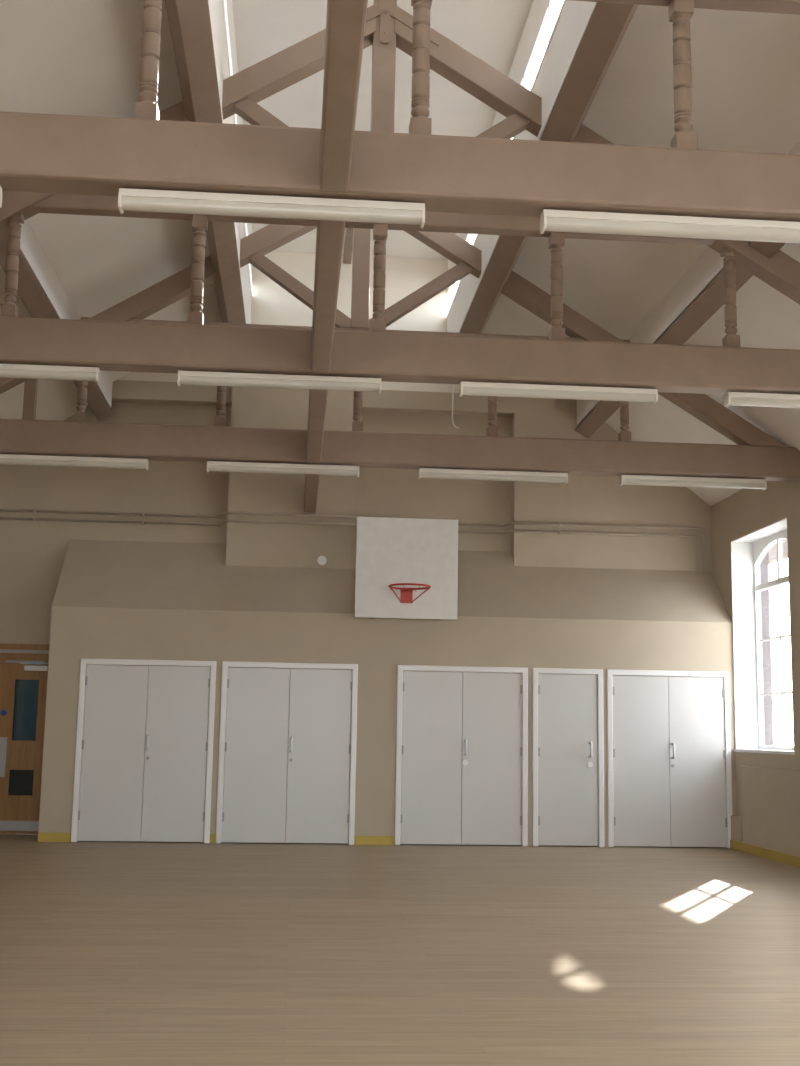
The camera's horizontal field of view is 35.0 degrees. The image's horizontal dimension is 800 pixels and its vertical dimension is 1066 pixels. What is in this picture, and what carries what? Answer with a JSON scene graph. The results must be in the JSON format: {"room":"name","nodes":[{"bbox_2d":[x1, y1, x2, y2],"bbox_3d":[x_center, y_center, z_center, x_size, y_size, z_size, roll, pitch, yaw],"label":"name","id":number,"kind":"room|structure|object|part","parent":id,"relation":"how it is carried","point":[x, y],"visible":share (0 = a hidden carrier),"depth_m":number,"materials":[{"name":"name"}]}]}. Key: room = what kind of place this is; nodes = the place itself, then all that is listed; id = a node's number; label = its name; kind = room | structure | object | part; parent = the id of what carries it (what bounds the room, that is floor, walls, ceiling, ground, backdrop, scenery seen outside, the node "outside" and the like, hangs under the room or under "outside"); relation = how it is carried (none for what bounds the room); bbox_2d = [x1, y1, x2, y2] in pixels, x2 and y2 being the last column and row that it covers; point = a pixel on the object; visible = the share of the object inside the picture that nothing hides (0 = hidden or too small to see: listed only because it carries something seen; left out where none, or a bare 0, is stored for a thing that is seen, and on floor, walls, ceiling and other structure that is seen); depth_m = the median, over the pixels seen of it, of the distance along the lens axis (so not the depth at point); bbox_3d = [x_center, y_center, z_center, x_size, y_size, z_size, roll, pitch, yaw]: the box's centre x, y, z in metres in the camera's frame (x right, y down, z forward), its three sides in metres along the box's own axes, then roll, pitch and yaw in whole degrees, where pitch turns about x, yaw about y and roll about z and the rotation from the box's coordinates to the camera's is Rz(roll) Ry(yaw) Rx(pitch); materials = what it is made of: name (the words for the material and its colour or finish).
{"room":"community hall","nodes":[
{"label":"community hall","id":0,"kind":"room"},
{"bbox_2d":[0,0,250,420],"bbox_3d":[-3.017,-2.963,6.045,3.870,2.712,19.900,2,-9,-5],"label":"ceiling","id":1,"kind":"structure","parent":0,"point":[61,57],"depth_m":9.67,"materials":[{"name":"white paint"}]},
{"bbox_2d":[208,0,252,323],"bbox_3d":[-1.087,-4.357,6.321,0.060,1.345,19.300,2,-9,-5],"label":"wall","id":2,"kind":"structure","parent":0,"point":[217,22],"depth_m":10.16,"materials":[{"name":"white paint"}]},
{"bbox_2d":[223,0,251,297],"bbox_3d":[-1.079,-4.508,6.345,0.060,0.200,19.300,2,-9,-5],"label":"window","id":3,"kind":"structure","parent":2,"relation":"in","point":[224,1],"depth_m":10.36,"materials":[{"name":"glass"}]},
{"bbox_2d":[226,386,359,568],"bbox_3d":[-1.297,-0.682,15.584,1.580,2.270,0.300,2,-9,-5],"label":"wall","id":4,"kind":"structure","parent":0,"point":[247,544],"depth_m":15.38,"materials":[{"name":"beige paint"}]},
{"bbox_2d":[317,556,326,564],"bbox_3d":[-0.939,0.329,15.282,0.112,0.112,0.045,2,-9,-5],"label":"smoke detector","id":5,"kind":"object","parent":4,"relation":"attached to","point":[321,560],"visible":1,"depth_m":15.28,"materials":[{"name":"white plastic"}]},
{"bbox_2d":[0,402,674,836],"bbox_3d":[-0.719,1.065,15.625,9.900,5.230,0.220,2,-9,-5],"label":"wall","id":6,"kind":"structure","parent":0,"point":[32,553],"depth_m":15.55,"materials":[{"name":"beige paint"}]},
{"bbox_2d":[0,643,49,833],"bbox_3d":[-4.673,2.415,14.945,1.250,2.220,0.115,2,-9,-5],"label":"door","id":7,"kind":"structure","parent":6,"relation":"in","point":[23,686],"depth_m":14.98,"materials":[{"name":"orange wood"}]},
{"bbox_3d":[-4.690,2.633,14.915,0.115,0.460,0.004,2,-9,-5],"label":"push plate","id":8,"kind":"part","parent":7,"relation":"part of","materials":[{"name":"grey metal"}]},
{"bbox_3d":[-4.481,3.418,14.811,0.570,0.115,0.004,2,-9,-5],"label":"kick plate","id":9,"kind":"part","parent":7,"relation":"part of","materials":[{"name":"grey metal"}]},
{"bbox_3d":[-4.450,2.933,14.911,0.280,0.295,0.008,2,-9,-5],"label":"vision panel","id":10,"kind":"part","parent":7,"relation":"part of","materials":[{"name":"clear glass"}]},
{"bbox_3d":[-4.657,1.409,15.107,1.250,0.040,0.044,2,-9,-5],"label":"head trim","id":11,"kind":"part","parent":7,"relation":"part of","materials":[{"name":"grey metal"}]},
{"bbox_3d":[-4.452,1.526,15.080,0.440,0.018,0.024,2,-9,-5],"label":"closer arm","id":12,"kind":"part","parent":7,"relation":"part of","materials":[{"name":"grey metal"}]},
{"bbox_3d":[-4.656,1.393,15.104,1.250,0.150,0.054,2,-9,-5],"label":"architrave","id":13,"kind":"part","parent":7,"relation":"part of","materials":[{"name":"orange wood"}]},
{"bbox_3d":[-4.436,2.098,15.042,0.280,0.715,0.008,2,-9,-5],"label":"vision panel","id":14,"kind":"part","parent":7,"relation":"part of","materials":[{"name":"blue glass"}]},
{"bbox_2d":[0,517,700,572],"bbox_3d":[-0.755,0.138,15.473,8.991,0.486,0.356,2,-9,-5],"label":"pipe","id":15,"kind":"object","parent":6,"relation":"attached to","point":[142,522],"visible":0.87,"depth_m":15.48,"materials":[{"name":"beige metal"}]},
{"bbox_2d":[0,509,705,573],"bbox_3d":[-0.716,0.092,15.484,9.066,0.583,0.356,2,-9,-5],"label":"pipe","id":16,"kind":"object","parent":6,"relation":"attached to","point":[34,511],"visible":0.86,"depth_m":15.50,"materials":[{"name":"beige metal"}]},
{"bbox_2d":[112,380,576,416],"bbox_3d":[-0.664,-1.649,15.939,6.352,0.230,0.400,2,-9,-5],"label":"wall","id":17,"kind":"structure","parent":0,"point":[128,391],"depth_m":15.80,"materials":[{"name":"beige paint"}]},
{"bbox_2d":[232,0,532,258],"bbox_3d":[0.177,-5.046,6.585,2.860,0.140,19.800,2,-9,-5],"label":"ceiling","id":18,"kind":"structure","parent":0,"point":[490,30],"depth_m":11.34,"materials":[{"name":"white paint"}]},
{"bbox_2d":[39,539,736,846],"bbox_3d":[-0.060,1.853,14.997,7.900,3.500,0.885,2,-9,-5],"label":"wall","id":19,"kind":"structure","parent":0,"point":[377,645],"depth_m":14.72,"materials":[{"name":"beige paint"}]},
{"bbox_2d":[38,832,394,844],"bbox_3d":[-2.024,3.407,14.136,3.938,0.100,0.012,2,-9,-5],"label":"baseboard","id":20,"kind":"structure","parent":19,"relation":"attached to","point":[42,836],"depth_m":14.13,"materials":[{"name":"paint"}]},
{"bbox_2d":[355,517,457,619],"bbox_3d":[0.059,0.440,14.812,1.176,1.160,1.698,2,-9,-5],"label":"basketball backboard","id":21,"kind":"object","parent":19,"relation":"attached to","point":[407,568],"visible":1,"depth_m":14.57,"materials":[{"name":"white paint"}]},
{"bbox_3d":[0.081,0.709,14.448,0.140,0.165,0.140,2,-9,-5],"label":"mounting plate","id":22,"kind":"part","parent":21,"relation":"part of","materials":[{"name":"red metal"}]},
{"bbox_2d":[0,834,799,1065],"bbox_3d":[-0.082,2.204,5.592,9.510,0.100,19.700,2,-9,-5],"label":"floor","id":23,"kind":"structure","parent":0,"point":[113,953],"depth_m":7.21,"materials":[{"name":"brown wood"}]},
{"bbox_2d":[71,658,215,842],"bbox_3d":[-2.859,2.433,14.215,1.517,2.020,0.137,2,-9,-5],"label":"double door","id":24,"kind":"structure","parent":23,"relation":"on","point":[145,737],"depth_m":14.21,"materials":[{"name":"white paint"}]},
{"bbox_3d":[-3.207,2.455,14.209,0.688,1.940,0.044,2,-9,-5],"label":"door","id":25,"kind":"part","parent":24,"relation":"part of","materials":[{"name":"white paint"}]},
{"bbox_3d":[-2.818,2.343,14.199,0.029,0.183,0.072,2,-9,-5],"label":"handle","id":26,"kind":"part","parent":24,"relation":"part of","materials":[{"name":"metal"}]},
{"bbox_3d":[-2.517,2.475,14.264,0.688,1.940,0.044,2,-9,-5],"label":"door","id":27,"kind":"part","parent":24,"relation":"part of","materials":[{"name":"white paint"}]},
{"bbox_2d":[216,661,357,844],"bbox_3d":[-1.267,2.479,14.341,1.544,2.020,0.137,2,-9,-5],"label":"double door","id":28,"kind":"structure","parent":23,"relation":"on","point":[320,715],"depth_m":14.34,"materials":[{"name":"white paint"}]},
{"bbox_3d":[-1.622,2.501,14.335,0.702,1.940,0.044,2,-9,-5],"label":"door","id":29,"kind":"part","parent":28,"relation":"part of","materials":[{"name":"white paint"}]},
{"bbox_3d":[-1.226,2.389,14.326,0.029,0.183,0.072,2,-9,-5],"label":"handle","id":30,"kind":"part","parent":28,"relation":"part of","materials":[{"name":"metal"}]},
{"bbox_3d":[-0.918,2.521,14.391,0.702,1.940,0.044,2,-9,-5],"label":"door","id":31,"kind":"part","parent":28,"relation":"part of","materials":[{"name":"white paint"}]},
{"bbox_2d":[394,665,527,845],"bbox_3d":[0.710,2.537,14.498,1.514,2.020,0.137,2,-9,-5],"label":"double door","id":32,"kind":"structure","parent":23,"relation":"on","point":[462,733],"depth_m":14.50,"materials":[{"name":"white paint"}]},
{"bbox_3d":[0.363,2.559,14.492,0.687,1.940,0.044,2,-9,-5],"label":"door","id":33,"kind":"part","parent":32,"relation":"part of","materials":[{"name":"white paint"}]},
{"bbox_3d":[0.751,2.447,14.482,0.029,0.183,0.072,2,-9,-5],"label":"handle","id":34,"kind":"part","parent":32,"relation":"part of","materials":[{"name":"metal"}]},
{"bbox_3d":[1.051,2.579,14.547,0.687,1.940,0.044,2,-9,-5],"label":"door","id":35,"kind":"part","parent":32,"relation":"part of","materials":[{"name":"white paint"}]},
{"bbox_2d":[532,668,604,846],"bbox_3d":[1.935,2.573,14.595,0.829,2.020,0.137,2,-9,-5],"label":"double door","id":36,"kind":"structure","parent":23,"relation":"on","point":[568,723],"depth_m":14.59,"materials":[{"name":"white paint"}]},
{"bbox_3d":[2.194,2.489,14.597,0.029,0.183,0.072,2,-9,-5],"label":"handle","id":37,"kind":"part","parent":36,"relation":"part of","materials":[{"name":"metal"}]},
{"bbox_2d":[607,669,732,847],"bbox_3d":[3.120,2.608,14.689,1.459,2.020,0.137,2,-9,-5],"label":"double door","id":38,"kind":"structure","parent":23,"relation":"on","point":[669,738],"depth_m":14.69,"materials":[{"name":"white paint"}]},
{"bbox_3d":[2.787,2.630,14.685,0.660,1.940,0.044,2,-9,-5],"label":"door","id":39,"kind":"part","parent":38,"relation":"part of","materials":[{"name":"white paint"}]},
{"bbox_3d":[3.162,2.517,14.674,0.029,0.183,0.072,2,-9,-5],"label":"handle","id":40,"kind":"part","parent":38,"relation":"part of","materials":[{"name":"metal"}]},
{"bbox_3d":[3.448,2.649,14.737,0.660,1.940,0.044,2,-9,-5],"label":"door","id":41,"kind":"part","parent":38,"relation":"part of","materials":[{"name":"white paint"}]},
{"bbox_2d":[117,251,711,570],"bbox_3d":[0.184,-1.525,15.991,7.453,3.910,0.400,2,-9,-5],"label":"wall","id":42,"kind":"structure","parent":0,"point":[585,499],"depth_m":15.83,"materials":[{"name":"beige paint"}]},
{"bbox_2d":[447,0,596,332],"bbox_3d":[1.424,-4.284,6.520,0.060,1.345,19.300,2,-9,-5],"label":"wall","id":43,"kind":"structure","parent":0,"point":[575,16],"depth_m":9.98,"materials":[{"name":"white paint"}]},
{"bbox_2d":[447,0,565,317],"bbox_3d":[1.421,-4.355,6.531,0.060,0.360,19.300,2,-9,-5],"label":"window","id":44,"kind":"structure","parent":43,"relation":"in","point":[549,22],"depth_m":10.20,"materials":[{"name":"glass"}]},
{"bbox_2d":[482,5,799,505],"bbox_3d":[3.290,-2.779,6.545,3.870,2.712,19.900,2,-9,-5],"label":"ceiling","id":45,"kind":"structure","parent":0,"point":[745,66],"depth_m":10.15,"materials":[{"name":"white paint"}]},
{"bbox_2d":[0,0,799,394],"bbox_3d":[-0.141,-2.802,9.772,9.156,3.318,0.228,2,-9,-5],"label":"roof truss","id":46,"kind":"object","parent":45,"relation":"attached to","point":[104,345],"visible":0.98,"depth_m":9.58,"materials":[{"name":"brown paint"}]},
{"bbox_2d":[0,364,99,382],"bbox_3d":[-2.968,-1.189,9.289,1.505,0.111,0.106,2,-9,-5],"label":"fluorescent light","id":47,"kind":"object","parent":46,"relation":"attached to","point":[56,372],"visible":1,"depth_m":9.28,"materials":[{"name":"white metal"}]},
{"bbox_2d":[0,369,95,380],"bbox_3d":[-2.968,-1.166,9.286,1.477,0.052,0.086,2,-9,-5],"label":"diffuser","id":48,"kind":"object","parent":47,"relation":"attached to","point":[52,374],"depth_m":9.28,"materials":[{"name":"plastic"}]},
{"bbox_2d":[177,370,380,393],"bbox_3d":[-0.893,-1.129,9.454,1.505,0.111,0.106,2,-9,-5],"label":"fluorescent light","id":49,"kind":"object","parent":46,"relation":"attached to","point":[218,378],"visible":1,"depth_m":9.41,"materials":[{"name":"white steel"},{"name":"white plastic"}]},
{"bbox_2d":[179,376,378,391],"bbox_3d":[-0.894,-1.105,9.450,1.477,0.052,0.086,2,-9,-5],"label":"diffuser","id":50,"kind":"object","parent":49,"relation":"attached to","point":[289,382],"depth_m":9.42,"materials":[{"name":"plastic"}]},
{"bbox_2d":[307,389,327,462],"bbox_3d":[-0.726,-1.084,11.086,0.142,0.328,2.978,2,-9,-5],"label":"joist","id":51,"kind":"object","parent":46,"relation":"attached to","point":[317,398],"visible":0.56,"depth_m":10.96,"materials":[{"name":"brown paint"}]},
{"bbox_3d":[-0.130,-3.495,9.885,0.176,1.914,0.170,2,-9,-5],"label":"king post","id":52,"kind":"part","parent":46,"relation":"part of","materials":[{"name":"brown paint"}]},
{"bbox_2d":[451,384,458,428],"bbox_3d":[0.695,-1.594,15.827,0.102,0.609,0.020,1,-9,0],"label":"hanging cable","id":53,"kind":"object","parent":46,"relation":"hanging from","point":[453,384],"visible":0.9,"depth_m":15.82,"materials":[{"name":"white plastic"}]},
{"bbox_2d":[459,381,657,403],"bbox_3d":[1.202,-1.067,9.620,1.505,0.111,0.106,2,-9,-5],"label":"fluorescent light","id":54,"kind":"object","parent":46,"relation":"attached to","point":[499,389],"visible":1,"depth_m":9.58,"materials":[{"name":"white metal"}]},
{"bbox_2d":[462,387,655,401],"bbox_3d":[1.202,-1.044,9.617,1.477,0.052,0.086,2,-9,-5],"label":"diffuser","id":55,"kind":"object","parent":54,"relation":"attached to","point":[578,393],"depth_m":9.59,"materials":[{"name":"plastic"}]},
{"bbox_2d":[724,392,799,407],"bbox_3d":[3.250,-1.008,9.783,1.505,0.111,0.106,2,-9,-5],"label":"fluorescent light","id":56,"kind":"object","parent":46,"relation":"attached to","point":[764,399],"visible":1,"depth_m":9.71,"materials":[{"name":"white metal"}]},
{"bbox_2d":[730,397,799,407],"bbox_3d":[3.250,-0.984,9.779,1.477,0.052,0.086,2,-9,-5],"label":"diffuser","id":57,"kind":"object","parent":56,"relation":"attached to","point":[789,402],"depth_m":9.71,"materials":[{"name":"plastic"}]},
{"bbox_2d":[0,0,799,221],"bbox_3d":[0.123,-3.290,6.621,9.156,3.318,0.228,2,-9,-5],"label":"roof truss","id":58,"kind":"object","parent":45,"relation":"attached to","point":[41,153],"visible":1,"depth_m":6.31,"materials":[{"name":"brown paint"}]},
{"bbox_2d":[0,186,1,207],"bbox_3d":[-2.704,-1.678,6.138,1.505,0.111,0.106,2,-9,-5],"label":"fluorescent light","id":59,"kind":"object","parent":58,"relation":"attached to","point":[0,186],"visible":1,"depth_m":6.22,"materials":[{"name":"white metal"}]},
{"bbox_2d":[0,219,112,420],"bbox_3d":[-2.830,-3.073,5.976,0.269,0.496,19.300,2,-9,-5],"label":"purlin","id":60,"kind":"object","parent":58,"relation":"attached to","point":[39,288],"visible":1,"depth_m":11.37,"materials":[{"name":"brown paint"}]},
{"bbox_2d":[165,0,245,323],"bbox_3d":[-1.204,-3.688,6.208,0.286,0.279,19.300,2,-9,-5],"label":"purlin","id":61,"kind":"object","parent":58,"relation":"on","point":[189,20],"visible":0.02,"depth_m":9.10,"materials":[{"name":"brown paint"}]},
{"bbox_2d":[118,188,424,227],"bbox_3d":[-0.629,-1.617,6.303,1.505,0.111,0.106,2,-9,-5],"label":"fluorescent light","id":62,"kind":"object","parent":58,"relation":"attached to","point":[143,200],"visible":1,"depth_m":6.26,"materials":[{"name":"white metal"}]},
{"bbox_2d":[311,220,344,372],"bbox_3d":[-0.462,-1.572,7.934,0.142,0.328,2.978,2,-9,-5],"label":"joist","id":63,"kind":"object","parent":58,"relation":"attached to","point":[330,234],"visible":0.56,"depth_m":7.62,"materials":[{"name":"brown paint"}]},
{"bbox_2d":[320,0,367,191],"bbox_3d":[0.088,-2.589,1.374,0.142,0.328,9.901,2,-9,-5],"label":"ceiling beam","id":64,"kind":"structure","parent":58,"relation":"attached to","point":[345,19],"depth_m":5.23,"materials":[{"name":"brown paint"}]},
{"bbox_2d":[459,2,637,333],"bbox_3d":[1.519,-3.609,6.424,0.286,0.279,19.300,2,-9,-5],"label":"purlin","id":65,"kind":"object","parent":58,"relation":"on","point":[607,26],"visible":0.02,"depth_m":9.14,"materials":[{"name":"brown paint"}]},
{"bbox_2d":[540,209,799,242],"bbox_3d":[1.467,-1.556,6.469,1.505,0.111,0.106,2,-9,-5],"label":"fluorescent light","id":66,"kind":"object","parent":58,"relation":"attached to","point":[598,222],"visible":1,"depth_m":6.42,"materials":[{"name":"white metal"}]},
{"bbox_2d":[575,140,799,438],"bbox_3d":[3.123,-2.899,6.448,0.269,0.496,19.300,2,-9,-5],"label":"purlin","id":67,"kind":"object","parent":58,"relation":"attached to","point":[698,295],"visible":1,"depth_m":11.58,"materials":[{"name":"brown paint"}]},
{"bbox_2d":[0,224,799,481],"bbox_3d":[-0.406,-2.314,12.922,9.156,3.318,0.232,2,-9,-5],"label":"roof truss","id":68,"kind":"object","parent":45,"relation":"attached to","point":[756,454],"visible":0.53,"depth_m":12.75,"materials":[{"name":"brown paint"}]},
{"bbox_2d":[22,379,37,419],"bbox_3d":[-3.642,-1.346,12.506,0.110,0.508,0.100,2,-9,-5],"label":"timber post","id":69,"kind":"object","parent":68,"relation":"on","point":[31,385],"visible":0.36,"depth_m":12.46,"materials":[{"name":"brown paint"}]},
{"bbox_2d":[0,454,148,469],"bbox_3d":[-3.232,-0.701,12.441,1.505,0.111,0.106,2,-9,-5],"label":"fluorescent light","id":70,"kind":"object","parent":68,"relation":"attached to","point":[8,459],"visible":1,"depth_m":12.40,"materials":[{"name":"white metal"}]},
{"bbox_2d":[0,458,145,468],"bbox_3d":[-3.232,-0.677,12.437,1.477,0.052,0.086,2,-9,-5],"label":"diffuser","id":71,"kind":"object","parent":70,"relation":"attached to","point":[130,463],"depth_m":12.41,"materials":[{"name":"plastic"}]},
{"bbox_2d":[207,461,358,476],"bbox_3d":[-1.157,-0.640,12.605,1.505,0.111,0.106,2,-9,-5],"label":"fluorescent light","id":72,"kind":"object","parent":68,"relation":"attached to","point":[222,466],"visible":1,"depth_m":12.57,"materials":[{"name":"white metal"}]},
{"bbox_2d":[208,465,357,475],"bbox_3d":[-1.158,-0.617,12.602,1.477,0.052,0.086,2,-9,-5],"label":"diffuser","id":73,"kind":"object","parent":72,"relation":"attached to","point":[343,470],"depth_m":12.57,"materials":[{"name":"plastic"}]},
{"bbox_2d":[304,474,318,511],"bbox_3d":[-0.978,-0.618,14.089,0.142,0.328,2.677,2,-9,-5],"label":"joist","id":74,"kind":"object","parent":68,"relation":"attached to","point":[311,481],"visible":0.51,"depth_m":14.11,"materials":[{"name":"brown paint"}]},
{"bbox_2d":[343,228,352,263],"bbox_3d":[-0.552,-3.667,14.636,0.100,0.119,2.801,2,-9,-5],"label":"ridge beam","id":75,"kind":"structure","parent":68,"relation":"attached to","point":[348,245],"depth_m":15.46,"materials":[{"name":"brown paint"}]},
{"bbox_3d":[-0.395,-3.006,13.036,0.176,1.914,0.170,2,-9,-5],"label":"king post","id":76,"kind":"part","parent":68,"relation":"part of","materials":[{"name":"brown paint"}]},
{"bbox_2d":[418,468,567,483],"bbox_3d":[0.938,-0.579,12.772,1.505,0.111,0.106,2,-9,-5],"label":"fluorescent light","id":77,"kind":"object","parent":68,"relation":"attached to","point":[448,473],"visible":1,"depth_m":12.73,"materials":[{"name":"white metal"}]},
{"bbox_2d":[420,472,565,482],"bbox_3d":[0.938,-0.556,12.768,1.477,0.052,0.086,2,-9,-5],"label":"diffuser","id":78,"kind":"object","parent":77,"relation":"attached to","point":[498,476],"depth_m":12.74,"materials":[{"name":"plastic"}]},
{"bbox_2d":[619,475,766,489],"bbox_3d":[2.986,-0.519,12.934,1.505,0.111,0.106,2,-9,-5],"label":"fluorescent light","id":79,"kind":"object","parent":68,"relation":"attached to","point":[693,481],"visible":1,"depth_m":12.89,"materials":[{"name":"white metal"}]},
{"bbox_2d":[622,479,764,488],"bbox_3d":[2.985,-0.496,12.930,1.477,0.052,0.086,2,-9,-5],"label":"diffuser","id":80,"kind":"object","parent":79,"relation":"attached to","point":[712,483],"depth_m":12.90,"materials":[{"name":"plastic"}]},
{"bbox_2d":[711,481,799,816],"bbox_3d":[4.834,0.247,6.206,0.370,4.120,19.900,2,-9,-5],"label":"wall","id":81,"kind":"structure","parent":0,"point":[746,511],"depth_m":13.96,"materials":[{"name":"beige paint"}]},
{"bbox_2d":[731,816,742,841],"bbox_3d":[3.863,3.415,14.434,0.080,0.370,0.395,2,-9,-5],"label":"trim","id":82,"kind":"structure","parent":81,"relation":"attached to","point":[736,821],"depth_m":14.42,"materials":[{"name":"beige paint"}]},
{"bbox_2d":[731,517,794,754],"bbox_3d":[4.204,1.203,14.153,0.455,2.474,1.890,2,-9,-5],"label":"window","id":83,"kind":"structure","parent":81,"relation":"in","point":[753,699],"depth_m":14.88,"materials":[{"name":"white paint"}]},
{"bbox_3d":[4.104,2.396,13.899,0.285,0.034,1.770,2,-9,-5],"label":"sill","id":84,"kind":"part","parent":83,"relation":"part of","materials":[{"name":"white paint"}]},
{"bbox_2d":[730,840,799,866],"bbox_3d":[4.567,2.155,5.423,0.015,0.100,18.585,2,-9,-5],"label":"baseboard","id":85,"kind":"structure","parent":81,"relation":"attached to","point":[770,854],"depth_m":13.46,"materials":[{"name":"paint"}]},
{"bbox_2d":[741,766,799,856],"bbox_3d":[4.637,1.711,5.312,0.080,0.945,18.220,2,-9,-5],"label":"wall panel","id":86,"kind":"object","parent":81,"relation":"attached to","point":[770,796],"depth_m":13.38,"materials":[{"name":"beige paint"}]},
{"label":"outside","id":87,"kind":"structure","parent":0,"visible":0},
{"bbox_3d":[12.443,6.561,30.489,150.000,0.100,180.000,2,-9,-5],"label":"ground","id":88,"kind":"structure","parent":87,"visible":0},
{"bbox_2d":[768,539,787,564],"bbox_3d":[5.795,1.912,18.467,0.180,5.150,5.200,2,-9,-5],"label":"window pane","id":89,"kind":"object","parent":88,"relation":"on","point":[772,552],"visible":0.02,"depth_m":19.23,"materials":[{"name":"glass"}]}
]}

